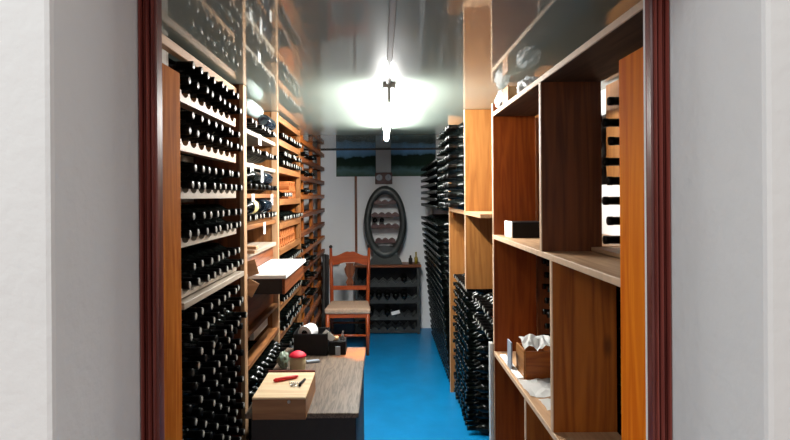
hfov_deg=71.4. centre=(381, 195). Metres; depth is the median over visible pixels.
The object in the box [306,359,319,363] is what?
packet
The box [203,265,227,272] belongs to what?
wine bottle
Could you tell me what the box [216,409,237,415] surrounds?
wine bottle
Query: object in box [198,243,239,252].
wine bottle
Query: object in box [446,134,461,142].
wine bottle
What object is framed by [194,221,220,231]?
wine bottle
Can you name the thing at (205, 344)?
wine bottle
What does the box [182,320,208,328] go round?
wine bottle
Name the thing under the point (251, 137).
shelf
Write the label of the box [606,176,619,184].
wine bottle
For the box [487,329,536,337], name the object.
wine bottle
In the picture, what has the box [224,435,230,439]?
wine bottle
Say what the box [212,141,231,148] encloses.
wine bottle
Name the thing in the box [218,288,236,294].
wine bottle
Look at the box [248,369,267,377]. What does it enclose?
wine bottle
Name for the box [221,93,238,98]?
wine bottle
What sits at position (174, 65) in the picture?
wine bottle
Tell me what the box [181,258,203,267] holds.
wine bottle
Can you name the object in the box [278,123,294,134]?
shelf
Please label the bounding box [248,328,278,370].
shelf
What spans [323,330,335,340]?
card
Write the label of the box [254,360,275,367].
wine bottle
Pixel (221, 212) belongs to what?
wine bottle
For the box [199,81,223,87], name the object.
wine bottle
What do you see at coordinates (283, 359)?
jar
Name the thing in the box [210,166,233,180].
wine bottle
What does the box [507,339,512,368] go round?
card
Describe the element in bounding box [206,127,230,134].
wine bottle
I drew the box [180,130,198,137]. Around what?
wine bottle
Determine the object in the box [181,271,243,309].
shelf
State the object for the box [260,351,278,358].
wine bottle
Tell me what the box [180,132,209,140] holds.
wine bottle
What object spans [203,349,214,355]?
wine bottle
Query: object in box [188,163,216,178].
wine bottle
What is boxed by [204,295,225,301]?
wine bottle
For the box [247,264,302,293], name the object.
drawer
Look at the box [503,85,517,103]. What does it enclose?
carton
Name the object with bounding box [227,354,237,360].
wine bottle
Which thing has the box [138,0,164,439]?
door frame
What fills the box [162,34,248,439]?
wine rack
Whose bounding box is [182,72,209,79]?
wine bottle
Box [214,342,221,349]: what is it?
wine bottle
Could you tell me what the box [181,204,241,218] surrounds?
wine bottle
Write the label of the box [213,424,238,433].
wine bottle
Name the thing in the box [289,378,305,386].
corkscrew
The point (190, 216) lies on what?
wine bottle
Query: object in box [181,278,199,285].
wine bottle
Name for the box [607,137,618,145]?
wine bottle
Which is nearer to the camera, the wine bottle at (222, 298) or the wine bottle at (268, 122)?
the wine bottle at (222, 298)
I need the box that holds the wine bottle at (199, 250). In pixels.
[181,248,223,259]
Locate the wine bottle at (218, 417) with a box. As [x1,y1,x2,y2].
[197,411,227,422]
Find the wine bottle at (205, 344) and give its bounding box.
[182,339,214,348]
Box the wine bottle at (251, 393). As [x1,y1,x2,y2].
[248,389,254,403]
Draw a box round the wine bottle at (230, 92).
[214,89,234,95]
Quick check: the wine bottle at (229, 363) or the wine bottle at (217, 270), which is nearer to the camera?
the wine bottle at (217, 270)
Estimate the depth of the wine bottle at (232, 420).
2.56 m
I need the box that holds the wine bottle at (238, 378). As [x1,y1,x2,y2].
[230,376,243,381]
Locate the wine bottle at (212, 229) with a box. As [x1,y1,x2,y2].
[186,221,216,233]
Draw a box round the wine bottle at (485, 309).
[484,308,492,312]
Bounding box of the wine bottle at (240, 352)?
[231,349,243,355]
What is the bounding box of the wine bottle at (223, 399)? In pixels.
[203,395,229,402]
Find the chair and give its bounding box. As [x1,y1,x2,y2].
[325,245,370,355]
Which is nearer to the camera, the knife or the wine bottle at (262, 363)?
the knife
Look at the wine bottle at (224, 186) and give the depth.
2.46 m
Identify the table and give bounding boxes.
[245,347,365,439]
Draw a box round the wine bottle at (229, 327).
[209,323,232,331]
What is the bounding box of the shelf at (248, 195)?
[247,194,275,197]
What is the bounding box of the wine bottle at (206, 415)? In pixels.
[185,411,214,418]
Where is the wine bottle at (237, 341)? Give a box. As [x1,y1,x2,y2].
[229,338,240,344]
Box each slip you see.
[247,245,257,248]
[247,250,256,253]
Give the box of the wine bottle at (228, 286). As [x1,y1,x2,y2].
[223,285,239,290]
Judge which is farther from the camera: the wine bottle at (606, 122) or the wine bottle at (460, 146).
the wine bottle at (460, 146)
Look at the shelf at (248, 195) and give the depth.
3.28 m
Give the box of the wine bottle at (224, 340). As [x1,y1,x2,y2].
[217,337,229,343]
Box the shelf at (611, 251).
[591,247,619,257]
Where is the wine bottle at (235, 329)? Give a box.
[232,327,237,333]
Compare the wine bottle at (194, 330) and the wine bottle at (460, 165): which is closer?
the wine bottle at (194, 330)
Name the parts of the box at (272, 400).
lid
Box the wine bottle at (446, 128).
[445,126,462,132]
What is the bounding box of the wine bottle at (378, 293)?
[376,289,381,297]
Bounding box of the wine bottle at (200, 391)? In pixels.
[182,387,209,395]
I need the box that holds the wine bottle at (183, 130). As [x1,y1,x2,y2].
[180,127,190,134]
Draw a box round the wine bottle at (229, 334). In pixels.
[226,332,233,338]
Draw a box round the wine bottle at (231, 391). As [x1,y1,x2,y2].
[213,388,235,395]
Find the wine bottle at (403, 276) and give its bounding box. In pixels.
[401,273,406,280]
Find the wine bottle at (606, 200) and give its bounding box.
[602,196,619,204]
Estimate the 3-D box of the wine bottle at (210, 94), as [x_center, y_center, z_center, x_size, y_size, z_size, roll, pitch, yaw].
[-0.853,-0.423,2.292,0.302,0.076,0.076,0,0,0]
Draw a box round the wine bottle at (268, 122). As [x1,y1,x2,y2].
[257,115,275,130]
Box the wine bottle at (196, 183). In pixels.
[193,181,199,188]
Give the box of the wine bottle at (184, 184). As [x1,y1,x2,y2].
[181,181,193,188]
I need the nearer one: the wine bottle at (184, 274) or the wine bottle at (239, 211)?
the wine bottle at (184, 274)
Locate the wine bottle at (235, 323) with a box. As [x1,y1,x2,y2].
[215,318,238,326]
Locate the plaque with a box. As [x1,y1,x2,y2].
[375,172,391,183]
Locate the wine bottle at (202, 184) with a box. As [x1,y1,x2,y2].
[181,178,205,189]
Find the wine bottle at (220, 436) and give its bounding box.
[212,433,223,439]
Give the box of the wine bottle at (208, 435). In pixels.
[186,428,212,439]
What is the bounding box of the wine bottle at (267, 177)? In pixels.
[257,171,272,184]
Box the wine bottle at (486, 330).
[485,328,536,334]
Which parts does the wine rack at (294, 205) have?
panel, post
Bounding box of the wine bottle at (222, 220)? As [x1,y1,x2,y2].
[219,218,240,226]
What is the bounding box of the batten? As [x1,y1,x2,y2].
[355,176,357,252]
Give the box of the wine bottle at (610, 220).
[606,216,619,224]
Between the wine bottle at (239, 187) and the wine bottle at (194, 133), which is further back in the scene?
the wine bottle at (239, 187)
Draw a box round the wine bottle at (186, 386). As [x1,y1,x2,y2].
[182,382,197,390]
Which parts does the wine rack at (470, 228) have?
panel, panel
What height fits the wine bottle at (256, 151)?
0.072 m
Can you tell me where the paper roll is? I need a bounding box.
[298,323,317,333]
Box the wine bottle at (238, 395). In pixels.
[220,392,241,398]
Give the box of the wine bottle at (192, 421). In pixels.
[182,417,196,425]
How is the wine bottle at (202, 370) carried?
on the wine bottle at (207, 383)
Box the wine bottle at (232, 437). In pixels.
[231,436,240,439]
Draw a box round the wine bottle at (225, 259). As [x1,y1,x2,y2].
[223,257,242,264]
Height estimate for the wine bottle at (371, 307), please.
0.072 m
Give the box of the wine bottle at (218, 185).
[194,178,221,189]
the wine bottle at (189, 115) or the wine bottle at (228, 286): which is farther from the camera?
the wine bottle at (228, 286)
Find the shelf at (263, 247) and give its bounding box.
[247,242,275,257]
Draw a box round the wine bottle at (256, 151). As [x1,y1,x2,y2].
[247,148,258,153]
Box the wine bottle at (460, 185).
[447,180,463,190]
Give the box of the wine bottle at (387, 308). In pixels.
[384,305,389,314]
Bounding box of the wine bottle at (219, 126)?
[199,124,222,132]
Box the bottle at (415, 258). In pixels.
[414,252,417,263]
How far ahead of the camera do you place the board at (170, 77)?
1.83 m
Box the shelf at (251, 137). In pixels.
[246,128,274,145]
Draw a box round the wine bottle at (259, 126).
[247,124,263,129]
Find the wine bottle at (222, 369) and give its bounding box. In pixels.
[215,366,227,372]
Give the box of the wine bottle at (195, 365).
[182,361,199,369]
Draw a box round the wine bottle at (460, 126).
[448,122,463,131]
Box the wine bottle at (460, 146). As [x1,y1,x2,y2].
[448,141,463,150]
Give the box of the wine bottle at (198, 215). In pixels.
[181,208,205,222]
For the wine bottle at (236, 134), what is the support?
on the wine bottle at (240, 146)
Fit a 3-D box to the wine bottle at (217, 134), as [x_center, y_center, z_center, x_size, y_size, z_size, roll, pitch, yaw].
[-0.859,-0.301,2.613,0.302,0.076,0.077,0,0,0]
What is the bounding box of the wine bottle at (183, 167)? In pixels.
[180,164,196,171]
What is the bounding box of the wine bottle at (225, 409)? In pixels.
[208,406,229,412]
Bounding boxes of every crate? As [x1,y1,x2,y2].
[293,327,329,355]
[334,318,354,333]
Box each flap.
[247,259,258,276]
[247,278,258,296]
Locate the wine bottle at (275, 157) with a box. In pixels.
[256,155,277,162]
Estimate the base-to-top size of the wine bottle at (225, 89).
0.076 m
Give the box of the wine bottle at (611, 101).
[607,97,618,105]
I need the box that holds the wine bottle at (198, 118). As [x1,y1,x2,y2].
[180,115,203,125]
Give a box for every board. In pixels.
[162,63,181,439]
[247,259,305,278]
[322,254,328,326]
[619,47,645,439]
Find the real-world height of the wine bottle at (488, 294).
0.072 m
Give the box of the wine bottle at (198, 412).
[182,408,203,417]
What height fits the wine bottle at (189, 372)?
0.076 m
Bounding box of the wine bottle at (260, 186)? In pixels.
[247,183,262,190]
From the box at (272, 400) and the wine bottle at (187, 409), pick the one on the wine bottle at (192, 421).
the wine bottle at (187, 409)
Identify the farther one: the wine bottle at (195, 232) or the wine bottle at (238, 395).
the wine bottle at (238, 395)
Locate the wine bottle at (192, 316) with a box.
[181,312,196,320]
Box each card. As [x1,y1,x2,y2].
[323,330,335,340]
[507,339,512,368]
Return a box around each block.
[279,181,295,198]
[279,225,294,247]
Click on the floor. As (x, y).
(408, 396)
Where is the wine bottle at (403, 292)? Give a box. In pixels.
[401,289,406,297]
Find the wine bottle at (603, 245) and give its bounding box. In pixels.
[602,234,619,246]
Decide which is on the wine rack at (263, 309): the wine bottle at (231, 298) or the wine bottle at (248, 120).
the wine bottle at (248, 120)
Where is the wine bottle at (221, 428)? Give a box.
[204,425,228,431]
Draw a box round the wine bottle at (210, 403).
[183,399,214,407]
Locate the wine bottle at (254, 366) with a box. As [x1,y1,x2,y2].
[250,364,273,372]
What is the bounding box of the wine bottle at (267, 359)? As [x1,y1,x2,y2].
[257,356,276,363]
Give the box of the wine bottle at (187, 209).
[181,206,211,223]
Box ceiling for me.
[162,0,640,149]
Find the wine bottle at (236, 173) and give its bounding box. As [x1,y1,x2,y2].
[213,167,239,181]
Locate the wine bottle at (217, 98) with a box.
[197,94,220,101]
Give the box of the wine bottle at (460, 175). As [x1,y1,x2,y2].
[447,171,463,180]
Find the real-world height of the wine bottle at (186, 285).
0.076 m
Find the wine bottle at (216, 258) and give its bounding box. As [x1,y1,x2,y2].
[181,250,219,261]
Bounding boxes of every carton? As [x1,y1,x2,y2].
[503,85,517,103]
[504,220,539,237]
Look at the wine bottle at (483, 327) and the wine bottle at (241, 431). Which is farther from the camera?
the wine bottle at (483, 327)
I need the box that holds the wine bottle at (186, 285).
[181,281,190,289]
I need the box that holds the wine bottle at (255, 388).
[248,385,258,392]
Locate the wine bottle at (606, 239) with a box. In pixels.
[602,235,619,243]
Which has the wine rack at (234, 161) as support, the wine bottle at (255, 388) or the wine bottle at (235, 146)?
the wine bottle at (235, 146)
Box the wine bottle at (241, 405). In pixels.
[229,402,244,408]
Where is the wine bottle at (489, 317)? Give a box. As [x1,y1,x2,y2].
[476,316,491,321]
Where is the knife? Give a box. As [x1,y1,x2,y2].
[273,375,297,381]
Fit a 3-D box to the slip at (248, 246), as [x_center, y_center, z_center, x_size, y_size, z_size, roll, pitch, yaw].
[-0.738,0.280,2.987,0.120,0.017,0.055,0,0,0]
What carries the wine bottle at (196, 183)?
on the wine rack at (234, 161)
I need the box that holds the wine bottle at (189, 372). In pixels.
[182,368,193,376]
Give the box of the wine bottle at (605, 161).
[602,158,619,165]
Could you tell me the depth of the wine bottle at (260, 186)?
3.15 m
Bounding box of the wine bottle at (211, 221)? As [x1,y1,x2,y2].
[207,219,231,229]
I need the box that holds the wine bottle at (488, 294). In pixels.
[472,292,492,299]
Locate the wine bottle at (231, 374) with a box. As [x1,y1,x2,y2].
[222,371,236,377]
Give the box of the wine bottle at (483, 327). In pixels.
[482,326,492,330]
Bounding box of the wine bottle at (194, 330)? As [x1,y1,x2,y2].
[182,327,201,334]
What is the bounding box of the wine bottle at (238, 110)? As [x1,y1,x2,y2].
[203,108,241,118]
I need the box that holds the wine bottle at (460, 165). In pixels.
[447,161,463,170]
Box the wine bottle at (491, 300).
[478,298,492,304]
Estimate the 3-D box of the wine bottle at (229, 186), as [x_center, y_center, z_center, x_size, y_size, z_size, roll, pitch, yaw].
[-0.849,-0.040,2.566,0.302,0.076,0.076,0,0,0]
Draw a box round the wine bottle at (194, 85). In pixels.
[180,81,198,89]
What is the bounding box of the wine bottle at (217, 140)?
[197,137,221,144]
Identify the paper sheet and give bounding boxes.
[518,378,550,397]
[538,398,550,409]
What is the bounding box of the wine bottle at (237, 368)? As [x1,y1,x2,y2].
[227,365,240,371]
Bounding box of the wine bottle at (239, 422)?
[220,419,242,425]
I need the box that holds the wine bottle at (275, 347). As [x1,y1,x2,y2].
[248,344,290,350]
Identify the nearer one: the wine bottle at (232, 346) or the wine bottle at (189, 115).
the wine bottle at (189, 115)
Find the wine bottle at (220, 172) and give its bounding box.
[196,164,223,179]
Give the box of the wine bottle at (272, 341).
[248,340,291,346]
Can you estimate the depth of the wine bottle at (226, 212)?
2.51 m
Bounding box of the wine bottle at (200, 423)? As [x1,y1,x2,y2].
[182,417,206,428]
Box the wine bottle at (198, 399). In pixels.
[182,394,202,404]
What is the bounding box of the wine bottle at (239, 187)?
[219,181,242,190]
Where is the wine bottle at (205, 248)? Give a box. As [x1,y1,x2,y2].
[183,246,229,257]
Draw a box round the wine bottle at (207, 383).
[198,380,217,387]
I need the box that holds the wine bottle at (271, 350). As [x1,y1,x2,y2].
[248,348,281,354]
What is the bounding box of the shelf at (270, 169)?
[247,162,274,172]
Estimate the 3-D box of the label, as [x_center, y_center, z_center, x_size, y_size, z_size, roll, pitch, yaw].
[-0.242,0.852,3.023,0.027,0.050,0.006,0,0,0]
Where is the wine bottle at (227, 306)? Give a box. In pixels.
[213,304,233,309]
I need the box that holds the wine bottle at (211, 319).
[189,316,214,323]
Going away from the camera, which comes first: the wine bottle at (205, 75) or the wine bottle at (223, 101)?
the wine bottle at (205, 75)
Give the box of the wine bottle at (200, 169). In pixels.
[180,162,204,176]
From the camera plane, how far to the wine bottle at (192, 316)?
2.05 m
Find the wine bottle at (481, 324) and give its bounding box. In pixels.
[480,322,492,327]
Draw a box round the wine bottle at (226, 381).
[218,377,229,384]
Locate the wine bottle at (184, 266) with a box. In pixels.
[181,263,195,270]
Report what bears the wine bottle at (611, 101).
on the wine bottle at (606, 122)
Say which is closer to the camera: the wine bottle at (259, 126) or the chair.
the wine bottle at (259, 126)
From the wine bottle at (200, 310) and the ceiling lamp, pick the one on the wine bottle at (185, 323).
the wine bottle at (200, 310)
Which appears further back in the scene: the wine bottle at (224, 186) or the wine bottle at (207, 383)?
the wine bottle at (224, 186)
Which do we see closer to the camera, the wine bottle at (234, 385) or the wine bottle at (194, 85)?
the wine bottle at (194, 85)
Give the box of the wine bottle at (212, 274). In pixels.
[187,269,215,278]
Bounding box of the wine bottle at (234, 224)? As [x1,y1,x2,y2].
[213,219,237,227]
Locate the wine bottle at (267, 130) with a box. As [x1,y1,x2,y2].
[253,128,268,132]
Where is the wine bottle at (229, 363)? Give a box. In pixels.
[220,360,234,366]
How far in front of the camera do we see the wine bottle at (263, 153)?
3.24 m
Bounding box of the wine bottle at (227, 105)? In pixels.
[180,102,230,113]
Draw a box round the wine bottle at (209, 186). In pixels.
[184,177,215,189]
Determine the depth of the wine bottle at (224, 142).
2.46 m
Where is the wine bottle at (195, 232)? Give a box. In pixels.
[181,229,199,236]
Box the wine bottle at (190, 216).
[181,212,194,220]
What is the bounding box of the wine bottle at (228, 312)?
[225,310,246,317]
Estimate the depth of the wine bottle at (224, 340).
2.46 m
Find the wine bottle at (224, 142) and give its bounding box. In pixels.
[205,139,228,146]
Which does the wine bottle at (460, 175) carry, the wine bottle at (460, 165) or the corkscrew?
the wine bottle at (460, 165)
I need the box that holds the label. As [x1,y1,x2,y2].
[335,346,339,355]
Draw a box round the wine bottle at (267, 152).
[247,152,267,160]
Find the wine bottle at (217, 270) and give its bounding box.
[196,267,220,275]
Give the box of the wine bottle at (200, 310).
[181,307,203,314]
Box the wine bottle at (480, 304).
[479,302,492,307]
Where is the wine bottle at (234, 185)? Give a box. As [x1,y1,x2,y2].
[213,180,236,190]
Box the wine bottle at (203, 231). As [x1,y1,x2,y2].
[181,223,208,234]
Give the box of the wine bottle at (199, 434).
[182,427,204,439]
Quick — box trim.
[304,149,440,150]
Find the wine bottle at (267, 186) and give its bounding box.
[247,185,269,193]
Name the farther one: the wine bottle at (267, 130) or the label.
the wine bottle at (267, 130)
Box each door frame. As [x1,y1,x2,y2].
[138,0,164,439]
[643,0,671,439]
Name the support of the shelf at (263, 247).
attached to the wine rack at (263, 309)
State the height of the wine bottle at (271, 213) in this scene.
0.073 m
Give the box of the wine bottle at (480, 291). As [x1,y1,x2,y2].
[466,289,492,294]
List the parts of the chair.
leg, leg, seat, seat rail, crest rail, rail, leg, leg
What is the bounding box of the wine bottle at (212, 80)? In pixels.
[191,77,215,83]
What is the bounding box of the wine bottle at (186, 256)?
[181,252,212,264]
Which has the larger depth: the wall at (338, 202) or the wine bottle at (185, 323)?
the wall at (338, 202)
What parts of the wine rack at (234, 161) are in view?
post, rail, panel, post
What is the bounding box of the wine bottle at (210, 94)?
[190,90,213,97]
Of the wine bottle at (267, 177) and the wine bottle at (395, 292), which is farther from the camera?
the wine bottle at (395, 292)
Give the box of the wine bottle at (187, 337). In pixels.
[182,333,192,341]
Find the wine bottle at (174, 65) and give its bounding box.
[168,57,194,69]
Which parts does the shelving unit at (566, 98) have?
paper strip, panel, shelf, shelf, shelf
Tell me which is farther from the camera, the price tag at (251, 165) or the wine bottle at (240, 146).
the price tag at (251, 165)
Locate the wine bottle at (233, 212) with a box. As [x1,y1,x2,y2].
[183,204,236,219]
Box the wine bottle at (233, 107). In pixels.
[194,105,235,114]
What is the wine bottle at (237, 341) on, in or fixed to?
on the wine bottle at (240, 352)
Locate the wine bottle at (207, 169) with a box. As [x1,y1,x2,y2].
[180,161,210,178]
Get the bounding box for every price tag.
[250,163,253,172]
[258,134,260,145]
[261,166,262,181]
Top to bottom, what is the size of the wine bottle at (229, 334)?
0.077 m
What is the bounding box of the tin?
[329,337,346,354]
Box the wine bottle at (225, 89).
[209,85,227,91]
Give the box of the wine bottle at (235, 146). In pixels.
[180,143,238,154]
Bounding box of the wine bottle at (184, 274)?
[181,271,209,281]
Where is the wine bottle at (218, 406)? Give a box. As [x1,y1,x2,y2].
[198,403,221,410]
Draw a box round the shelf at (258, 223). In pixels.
[247,220,275,229]
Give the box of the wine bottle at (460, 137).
[448,132,463,141]
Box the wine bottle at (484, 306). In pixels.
[482,305,492,309]
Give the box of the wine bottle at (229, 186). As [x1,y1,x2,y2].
[207,180,232,190]
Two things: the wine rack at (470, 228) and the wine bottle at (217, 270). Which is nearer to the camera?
the wine bottle at (217, 270)
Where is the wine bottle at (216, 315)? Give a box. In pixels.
[197,312,219,318]
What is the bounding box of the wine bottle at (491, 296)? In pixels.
[476,294,492,301]
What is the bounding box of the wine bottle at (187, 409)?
[182,404,191,413]
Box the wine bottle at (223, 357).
[207,354,226,361]
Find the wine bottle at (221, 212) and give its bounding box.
[192,205,223,221]
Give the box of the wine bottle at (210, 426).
[191,422,218,429]
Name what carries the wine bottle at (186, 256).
on the wine bottle at (184, 274)
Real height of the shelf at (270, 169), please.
0.024 m
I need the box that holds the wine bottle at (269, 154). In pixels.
[247,153,270,161]
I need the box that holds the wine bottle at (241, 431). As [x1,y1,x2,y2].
[224,428,244,434]
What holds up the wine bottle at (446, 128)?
on the wine bottle at (459, 141)
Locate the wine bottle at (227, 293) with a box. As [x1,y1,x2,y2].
[211,291,229,297]
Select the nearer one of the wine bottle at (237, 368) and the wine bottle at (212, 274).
the wine bottle at (212, 274)
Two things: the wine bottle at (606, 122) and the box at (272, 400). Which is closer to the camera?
the wine bottle at (606, 122)
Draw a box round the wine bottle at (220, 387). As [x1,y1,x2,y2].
[201,384,223,391]
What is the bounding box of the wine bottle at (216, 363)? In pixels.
[200,360,219,367]
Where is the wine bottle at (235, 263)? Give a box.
[216,260,239,266]
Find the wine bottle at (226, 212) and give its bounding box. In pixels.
[200,205,229,219]
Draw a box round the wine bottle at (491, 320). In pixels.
[478,318,492,324]
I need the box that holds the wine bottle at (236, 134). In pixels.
[217,131,239,139]
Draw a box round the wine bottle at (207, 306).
[189,303,212,310]
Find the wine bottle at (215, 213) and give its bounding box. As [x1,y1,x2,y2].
[181,205,218,221]
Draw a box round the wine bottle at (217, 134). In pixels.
[213,129,232,136]
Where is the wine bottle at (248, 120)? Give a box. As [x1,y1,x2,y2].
[246,118,253,123]
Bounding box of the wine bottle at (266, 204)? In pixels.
[257,199,271,212]
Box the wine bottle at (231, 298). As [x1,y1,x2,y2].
[226,297,243,302]
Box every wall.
[0,0,789,439]
[304,150,448,328]
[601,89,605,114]
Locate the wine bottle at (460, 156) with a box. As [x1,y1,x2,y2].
[448,152,463,160]
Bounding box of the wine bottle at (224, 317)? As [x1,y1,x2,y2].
[220,314,241,321]
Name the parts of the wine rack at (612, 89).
panel, panel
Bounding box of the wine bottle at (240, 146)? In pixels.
[185,145,241,155]
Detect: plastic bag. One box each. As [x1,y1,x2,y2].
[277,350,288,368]
[494,90,502,107]
[516,76,537,92]
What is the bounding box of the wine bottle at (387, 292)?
[384,289,389,297]
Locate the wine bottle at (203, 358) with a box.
[182,354,207,362]
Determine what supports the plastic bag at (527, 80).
on the shelving unit at (566, 98)
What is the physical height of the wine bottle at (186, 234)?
0.077 m
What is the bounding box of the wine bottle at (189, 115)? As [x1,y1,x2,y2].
[180,111,194,119]
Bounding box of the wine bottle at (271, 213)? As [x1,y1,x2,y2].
[253,212,272,220]
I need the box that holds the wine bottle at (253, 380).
[248,374,264,387]
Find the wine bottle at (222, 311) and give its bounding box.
[204,308,225,314]
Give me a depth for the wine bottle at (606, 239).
1.98 m
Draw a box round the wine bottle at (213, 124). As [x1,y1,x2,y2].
[191,121,216,129]
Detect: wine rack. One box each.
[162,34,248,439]
[246,112,279,370]
[278,115,301,339]
[300,135,324,326]
[354,262,420,333]
[364,186,405,264]
[437,109,538,391]
[535,80,620,413]
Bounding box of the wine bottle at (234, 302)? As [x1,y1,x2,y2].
[220,300,240,305]
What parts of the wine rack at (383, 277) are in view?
notched rail, notched rail, notched rail, notched rail, notched rail, notched rail, notched rail, notched rail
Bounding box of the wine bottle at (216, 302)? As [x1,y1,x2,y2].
[197,299,219,305]
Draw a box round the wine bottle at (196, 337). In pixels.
[193,335,217,342]
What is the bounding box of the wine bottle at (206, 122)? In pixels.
[180,118,209,126]
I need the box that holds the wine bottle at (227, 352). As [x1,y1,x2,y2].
[214,349,231,355]
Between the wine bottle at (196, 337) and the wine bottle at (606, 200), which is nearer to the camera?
the wine bottle at (606, 200)
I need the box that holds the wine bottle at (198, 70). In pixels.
[175,67,202,76]
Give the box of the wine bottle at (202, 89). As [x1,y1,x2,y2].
[181,86,208,93]
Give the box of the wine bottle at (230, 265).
[212,262,232,269]
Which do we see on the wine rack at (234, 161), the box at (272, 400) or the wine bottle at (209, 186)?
the wine bottle at (209, 186)
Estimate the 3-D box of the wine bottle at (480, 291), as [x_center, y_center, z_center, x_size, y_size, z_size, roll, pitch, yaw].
[0.721,0.636,3.735,0.302,0.073,0.072,0,0,0]
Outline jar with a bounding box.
[289,350,305,369]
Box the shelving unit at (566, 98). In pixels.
[489,0,642,439]
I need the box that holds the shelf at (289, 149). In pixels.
[279,146,293,153]
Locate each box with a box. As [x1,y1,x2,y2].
[252,370,315,419]
[516,342,549,378]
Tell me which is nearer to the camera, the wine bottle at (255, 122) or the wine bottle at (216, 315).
the wine bottle at (216, 315)
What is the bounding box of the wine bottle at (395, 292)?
[392,289,398,297]
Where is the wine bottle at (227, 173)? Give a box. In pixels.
[203,165,230,180]
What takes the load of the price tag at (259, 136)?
attached to the wine rack at (263, 309)
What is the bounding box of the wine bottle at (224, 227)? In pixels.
[200,220,228,230]
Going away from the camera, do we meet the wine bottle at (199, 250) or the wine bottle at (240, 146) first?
the wine bottle at (199, 250)
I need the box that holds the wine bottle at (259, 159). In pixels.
[248,154,272,162]
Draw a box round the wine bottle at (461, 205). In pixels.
[448,200,463,209]
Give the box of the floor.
[330,328,488,439]
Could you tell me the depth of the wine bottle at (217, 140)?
2.37 m
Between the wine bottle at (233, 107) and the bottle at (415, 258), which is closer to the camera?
the wine bottle at (233, 107)
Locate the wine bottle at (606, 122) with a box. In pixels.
[602,118,618,126]
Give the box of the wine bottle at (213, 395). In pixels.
[192,392,219,398]
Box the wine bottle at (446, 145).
[446,145,463,151]
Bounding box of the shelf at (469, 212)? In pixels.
[449,208,491,217]
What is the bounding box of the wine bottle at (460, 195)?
[447,190,463,199]
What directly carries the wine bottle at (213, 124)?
on the wine bottle at (217, 140)
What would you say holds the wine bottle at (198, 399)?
on the wine bottle at (198, 412)
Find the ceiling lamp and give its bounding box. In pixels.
[383,82,394,140]
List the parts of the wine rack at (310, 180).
post, post, post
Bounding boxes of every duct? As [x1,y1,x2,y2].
[376,150,390,171]
[386,0,396,83]
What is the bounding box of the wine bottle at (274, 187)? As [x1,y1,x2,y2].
[256,186,276,193]
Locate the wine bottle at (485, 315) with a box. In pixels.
[473,313,487,318]
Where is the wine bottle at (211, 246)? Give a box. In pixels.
[190,244,235,254]
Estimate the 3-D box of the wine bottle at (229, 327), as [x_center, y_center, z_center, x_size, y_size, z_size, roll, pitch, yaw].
[-0.811,0.585,2.430,0.302,0.076,0.077,0,0,0]
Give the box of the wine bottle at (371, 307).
[370,305,373,314]
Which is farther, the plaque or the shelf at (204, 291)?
the plaque
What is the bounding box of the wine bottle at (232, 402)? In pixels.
[221,399,235,405]
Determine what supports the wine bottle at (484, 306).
on the wine rack at (470, 228)
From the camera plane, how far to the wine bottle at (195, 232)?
2.10 m
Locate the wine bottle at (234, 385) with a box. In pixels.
[224,382,237,388]
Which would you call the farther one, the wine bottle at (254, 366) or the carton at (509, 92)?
the wine bottle at (254, 366)
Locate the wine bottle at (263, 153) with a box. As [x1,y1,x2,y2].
[247,151,266,159]
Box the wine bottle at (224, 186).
[201,179,226,189]
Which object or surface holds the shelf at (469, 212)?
attached to the wine rack at (470, 228)
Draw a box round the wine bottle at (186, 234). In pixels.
[181,230,191,238]
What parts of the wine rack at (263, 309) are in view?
panel, panel, panel, post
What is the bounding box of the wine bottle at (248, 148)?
[246,146,253,151]
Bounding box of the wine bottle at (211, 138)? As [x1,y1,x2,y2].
[190,135,213,142]
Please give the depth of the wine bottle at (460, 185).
3.72 m
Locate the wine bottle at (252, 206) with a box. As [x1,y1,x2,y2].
[247,200,260,213]
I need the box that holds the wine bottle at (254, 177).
[247,169,260,183]
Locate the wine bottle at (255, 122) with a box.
[246,120,256,125]
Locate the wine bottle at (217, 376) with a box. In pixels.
[205,373,221,379]
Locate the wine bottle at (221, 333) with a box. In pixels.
[201,329,226,336]
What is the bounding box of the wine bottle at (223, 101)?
[180,98,225,110]
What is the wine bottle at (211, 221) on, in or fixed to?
on the wine rack at (234, 161)
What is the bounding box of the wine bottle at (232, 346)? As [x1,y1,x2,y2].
[221,343,235,349]
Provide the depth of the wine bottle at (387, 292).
6.52 m
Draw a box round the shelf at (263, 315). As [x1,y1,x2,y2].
[248,303,277,337]
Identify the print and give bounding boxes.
[336,150,375,176]
[391,150,435,175]
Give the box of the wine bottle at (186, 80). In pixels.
[180,76,190,84]
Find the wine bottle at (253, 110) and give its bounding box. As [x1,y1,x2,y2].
[246,98,262,118]
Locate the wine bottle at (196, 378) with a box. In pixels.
[182,374,204,382]
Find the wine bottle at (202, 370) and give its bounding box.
[194,367,214,374]
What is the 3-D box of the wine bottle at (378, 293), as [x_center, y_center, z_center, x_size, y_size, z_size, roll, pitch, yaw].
[-0.037,1.175,6.571,0.072,0.073,0.302,0,0,0]
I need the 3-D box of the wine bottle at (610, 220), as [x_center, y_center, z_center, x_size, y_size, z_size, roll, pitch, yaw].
[0.946,0.087,1.944,0.302,0.077,0.076,0,0,0]
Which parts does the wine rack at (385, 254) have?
scalloped rail, scalloped rail, scalloped rail, scalloped rail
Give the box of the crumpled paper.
[519,334,549,350]
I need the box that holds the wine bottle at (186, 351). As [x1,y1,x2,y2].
[182,346,202,355]
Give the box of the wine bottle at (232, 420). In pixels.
[210,413,235,423]

